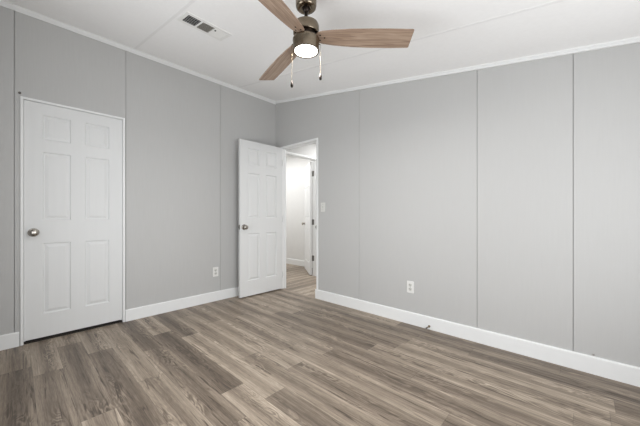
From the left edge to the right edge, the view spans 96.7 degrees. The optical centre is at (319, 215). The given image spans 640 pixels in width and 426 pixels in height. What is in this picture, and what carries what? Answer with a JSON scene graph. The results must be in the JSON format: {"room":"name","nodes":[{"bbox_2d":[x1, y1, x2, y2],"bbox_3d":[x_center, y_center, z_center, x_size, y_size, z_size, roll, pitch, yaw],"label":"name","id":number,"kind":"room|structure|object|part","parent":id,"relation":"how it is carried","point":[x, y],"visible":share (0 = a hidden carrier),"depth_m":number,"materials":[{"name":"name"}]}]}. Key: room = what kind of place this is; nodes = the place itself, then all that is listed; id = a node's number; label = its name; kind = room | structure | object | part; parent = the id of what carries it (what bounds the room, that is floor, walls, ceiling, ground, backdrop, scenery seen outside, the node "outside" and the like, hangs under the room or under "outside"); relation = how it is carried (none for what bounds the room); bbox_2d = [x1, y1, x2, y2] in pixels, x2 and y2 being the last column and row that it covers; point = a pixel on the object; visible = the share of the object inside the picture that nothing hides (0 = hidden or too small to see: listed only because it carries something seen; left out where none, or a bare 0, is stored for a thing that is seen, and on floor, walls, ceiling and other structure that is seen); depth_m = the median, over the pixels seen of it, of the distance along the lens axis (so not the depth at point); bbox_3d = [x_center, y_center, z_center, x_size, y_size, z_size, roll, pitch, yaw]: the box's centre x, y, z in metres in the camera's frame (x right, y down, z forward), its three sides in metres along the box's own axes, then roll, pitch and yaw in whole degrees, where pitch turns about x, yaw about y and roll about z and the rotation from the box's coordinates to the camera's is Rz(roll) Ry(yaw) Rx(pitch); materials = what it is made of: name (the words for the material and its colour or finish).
{"room":"empty bedroom","nodes":[
{"label":"empty bedroom","id":0,"kind":"room"},
{"bbox_2d":[0,6,275,345],"bbox_3d":[-1.708,-0.322,3.218,0.104,2.775,3.150,0,0,43],"label":"wall","id":1,"kind":"structure","parent":0,"point":[183,130],"depth_m":3.05,"materials":[{"name":"grey paint"}]},
{"bbox_2d":[0,332,18,350],"bbox_3d":[-2.568,1.007,2.215,0.013,0.118,0.310,0,0,43],"label":"baseboard","id":2,"kind":"structure","parent":1,"relation":"attached to","point":[11,340],"depth_m":2.28,"materials":[{"name":"white paint"}]},
{"bbox_2d":[20,96,124,345],"bbox_3d":[-2.248,0.042,2.633,0.111,2.049,0.726,0,0,43],"label":"door frame","id":3,"kind":"structure","parent":1,"relation":"attached to","point":[21,97],"depth_m":2.35,"materials":[{"name":"white paint"}]},
{"bbox_2d":[24,100,121,340],"bbox_3d":[-2.234,0.038,2.620,0.164,2.003,0.684,0,0,43],"label":"door","id":4,"kind":"structure","parent":1,"relation":"in","point":[73,158],"depth_m":2.57,"materials":[{"name":"white paint"}]},
{"bbox_3d":[-2.393,0.140,2.377,0.064,0.072,0.072,0,0,43],"label":"knob","id":5,"kind":"part","parent":4,"relation":"part of","materials":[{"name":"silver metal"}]},
{"bbox_2d":[0,0,275,104],"bbox_3d":[-1.663,-1.689,3.176,0.026,0.040,2.950,0,0,43],"label":"crown molding","id":6,"kind":"structure","parent":1,"relation":"attached to","point":[8,5],"depth_m":2.81,"materials":[{"name":"white paint"}]},
{"bbox_2d":[125,287,238,321],"bbox_3d":[-1.312,1.007,3.563,0.013,0.118,1.905,0,0,43],"label":"baseboard","id":7,"kind":"structure","parent":1,"relation":"attached to","point":[163,307],"depth_m":3.23,"materials":[{"name":"white paint"}]},
{"bbox_2d":[213,267,217,276],"bbox_3d":[-1.309,0.702,3.568,0.009,0.117,0.073,0,0,43],"label":"wall outlet","id":8,"kind":"object","parent":1,"relation":"attached to","point":[215,269],"visible":1,"depth_m":3.56,"materials":[{"name":"white plastic"}]},
{"bbox_2d":[284,263,315,297],"bbox_3d":[-0.413,1.066,5.599,3.952,0.001,2.300,0,0,43],"label":"floor","id":9,"kind":"structure","parent":0,"point":[298,280],"depth_m":4.69,"materials":[{"name":"brown wood"}]},
{"bbox_2d":[286,143,315,157],"bbox_3d":[0.055,-0.134,5.215,0.100,2.400,2.225,0,0,43],"label":"wall","id":10,"kind":"structure","parent":0,"point":[308,150],"depth_m":4.84,"materials":[{"name":"white paint"}]},
{"bbox_2d":[286,151,315,275],"bbox_3d":[-0.337,0.022,4.787,0.110,2.088,0.787,0,0,43],"label":"door frame","id":11,"kind":"structure","parent":10,"relation":"attached to","point":[287,154],"depth_m":5.03,"materials":[{"name":"white paint"}]},
{"bbox_2d":[0,289,639,425],"bbox_3d":[-0.081,1.066,1.702,4.350,0.001,2.950,0,0,43],"label":"floor","id":12,"kind":"structure","parent":0,"point":[278,357],"depth_m":1.88,"materials":[{"name":"brown wood"}]},
{"bbox_2d":[3,0,639,100],"bbox_3d":[-0.081,-1.394,1.702,4.550,0.822,3.150,0,0,43],"label":"ceiling","id":13,"kind":"structure","parent":0,"point":[258,38],"depth_m":2.16,"materials":[{"name":"white paint"}]},
{"bbox_2d":[177,11,231,40],"bbox_3d":[-0.924,-1.518,2.292,0.198,0.037,0.370,0,0,43],"label":"ceiling vent","id":14,"kind":"object","parent":13,"relation":"in","point":[187,18],"visible":1,"depth_m":2.28,"materials":[{"name":"white metal"}]},
{"bbox_2d":[258,0,413,87],"bbox_3d":[-0.183,-1.073,1.718,1.137,0.588,1.129,0,0,43],"label":"ceiling fan","id":15,"kind":"object","parent":13,"relation":"hanging from","point":[307,37],"visible":1,"depth_m":1.71,"materials":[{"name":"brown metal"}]},
{"bbox_3d":[-0.274,-1.083,2.021,0.137,0.006,0.581,-16,9,-31],"label":"blade","id":16,"kind":"part","parent":15,"relation":"part of","materials":[{"name":"brown wood"}]},
{"bbox_3d":[-0.258,-1.083,1.417,0.137,0.006,0.581,16,8,29],"label":"blade","id":17,"kind":"part","parent":15,"relation":"part of","materials":[{"name":"brown wood"}]},
{"bbox_3d":[-0.001,-0.950,1.724,0.010,0.184,0.006,0,0,0],"label":"pull chain","id":18,"kind":"part","parent":15,"relation":"part of","materials":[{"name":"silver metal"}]},
{"bbox_3d":[0.268,-1.083,1.734,0.581,0.006,0.137,0,-14,-1],"label":"blade","id":19,"kind":"part","parent":15,"relation":"part of","materials":[{"name":"brown wood"}]},
{"bbox_2d":[134,0,566,87],"bbox_3d":[0.092,-1.351,1.869,4.324,0.707,1.212,0,0,43],"label":"ceiling strip","id":20,"kind":"object","parent":13,"relation":"attached to","point":[191,2],"visible":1,"depth_m":2.09,"materials":[{"name":"white wood"}]},
{"bbox_2d":[276,43,639,366],"bbox_3d":[0.481,-0.332,4.286,7.250,2.795,1.602,0,0,43],"label":"wall","id":21,"kind":"structure","parent":0,"point":[508,196],"depth_m":2.33,"materials":[{"name":"grey paint"}]},
{"bbox_2d":[238,139,282,297],"bbox_3d":[-0.797,0.033,3.897,0.164,2.035,0.710,0,0,44],"label":"door","id":22,"kind":"structure","parent":21,"relation":"in","point":[260,165],"depth_m":3.86,"materials":[{"name":"white paint"}]},
{"bbox_3d":[-0.958,0.145,3.656,0.064,0.072,0.072,0,0,44],"label":"knob","id":23,"kind":"part","parent":22,"relation":"part of","materials":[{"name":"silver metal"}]},
{"bbox_2d":[280,138,317,289],"bbox_3d":[-0.278,0.029,3.944,0.761,2.073,0.088,0,0,43],"label":"door frame","id":24,"kind":"structure","parent":21,"relation":"attached to","point":[311,142],"depth_m":4.16,"materials":[{"name":"white paint"}]},
{"bbox_2d":[286,258,312,267],"bbox_3d":[-0.699,1.007,6.335,2.530,0.118,0.013,0,0,43],"label":"baseboard","id":25,"kind":"structure","parent":21,"relation":"attached to","point":[288,261],"depth_m":6.15,"materials":[{"name":"white paint"}]},
{"bbox_2d":[302,162,313,274],"bbox_3d":[-0.225,0.044,5.404,0.164,2.020,0.739,0,0,-11],"label":"door","id":26,"kind":"structure","parent":21,"relation":"in","point":[308,169],"depth_m":5.25,"materials":[{"name":"white paint"}]},
{"bbox_2d":[321,203,324,211],"bbox_3d":[0.034,-0.109,3.599,0.073,0.117,0.017,0,0,43],"label":"light switch","id":27,"kind":"object","parent":21,"relation":"attached to","point":[322,204],"visible":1,"depth_m":3.59,"materials":[{"name":"white plastic"}]},
{"bbox_2d":[407,281,413,293],"bbox_3d":[0.891,0.702,2.806,0.073,0.117,0.009,0,0,43],"label":"wall outlet","id":28,"kind":"object","parent":21,"relation":"attached to","point":[410,284],"visible":1,"depth_m":2.80,"materials":[{"name":"white plastic"}]},
{"bbox_2d":[276,36,639,103],"bbox_3d":[0.927,-1.337,2.765,4.324,0.735,0.020,0,0,43],"label":"crown molding","id":29,"kind":"structure","parent":21,"relation":"attached to","point":[633,40],"depth_m":2.31,"materials":[{"name":"white paint"}]},
{"bbox_2d":[315,289,639,386],"bbox_3d":[1.226,1.007,2.491,3.512,0.118,0.013,0,0,43],"label":"baseboard","id":30,"kind":"structure","parent":21,"relation":"attached to","point":[625,373],"depth_m":2.25,"materials":[{"name":"white paint"}]},
{"bbox_3d":[-0.285,1.108,3.464,7.250,0.076,5.450,0,0,43],"label":"floor","id":31,"kind":"structure","parent":0,"visible":0},
{"bbox_2d":[24,320,121,343],"bbox_3d":[-2.254,1.061,2.639,0.094,0.010,0.688,0,0,43],"label":"threshold","id":32,"kind":"object","parent":31,"relation":"on","point":[117,321],"visible":0.57,"depth_m":2.58,"materials":[{"name":"black"}]}
]}

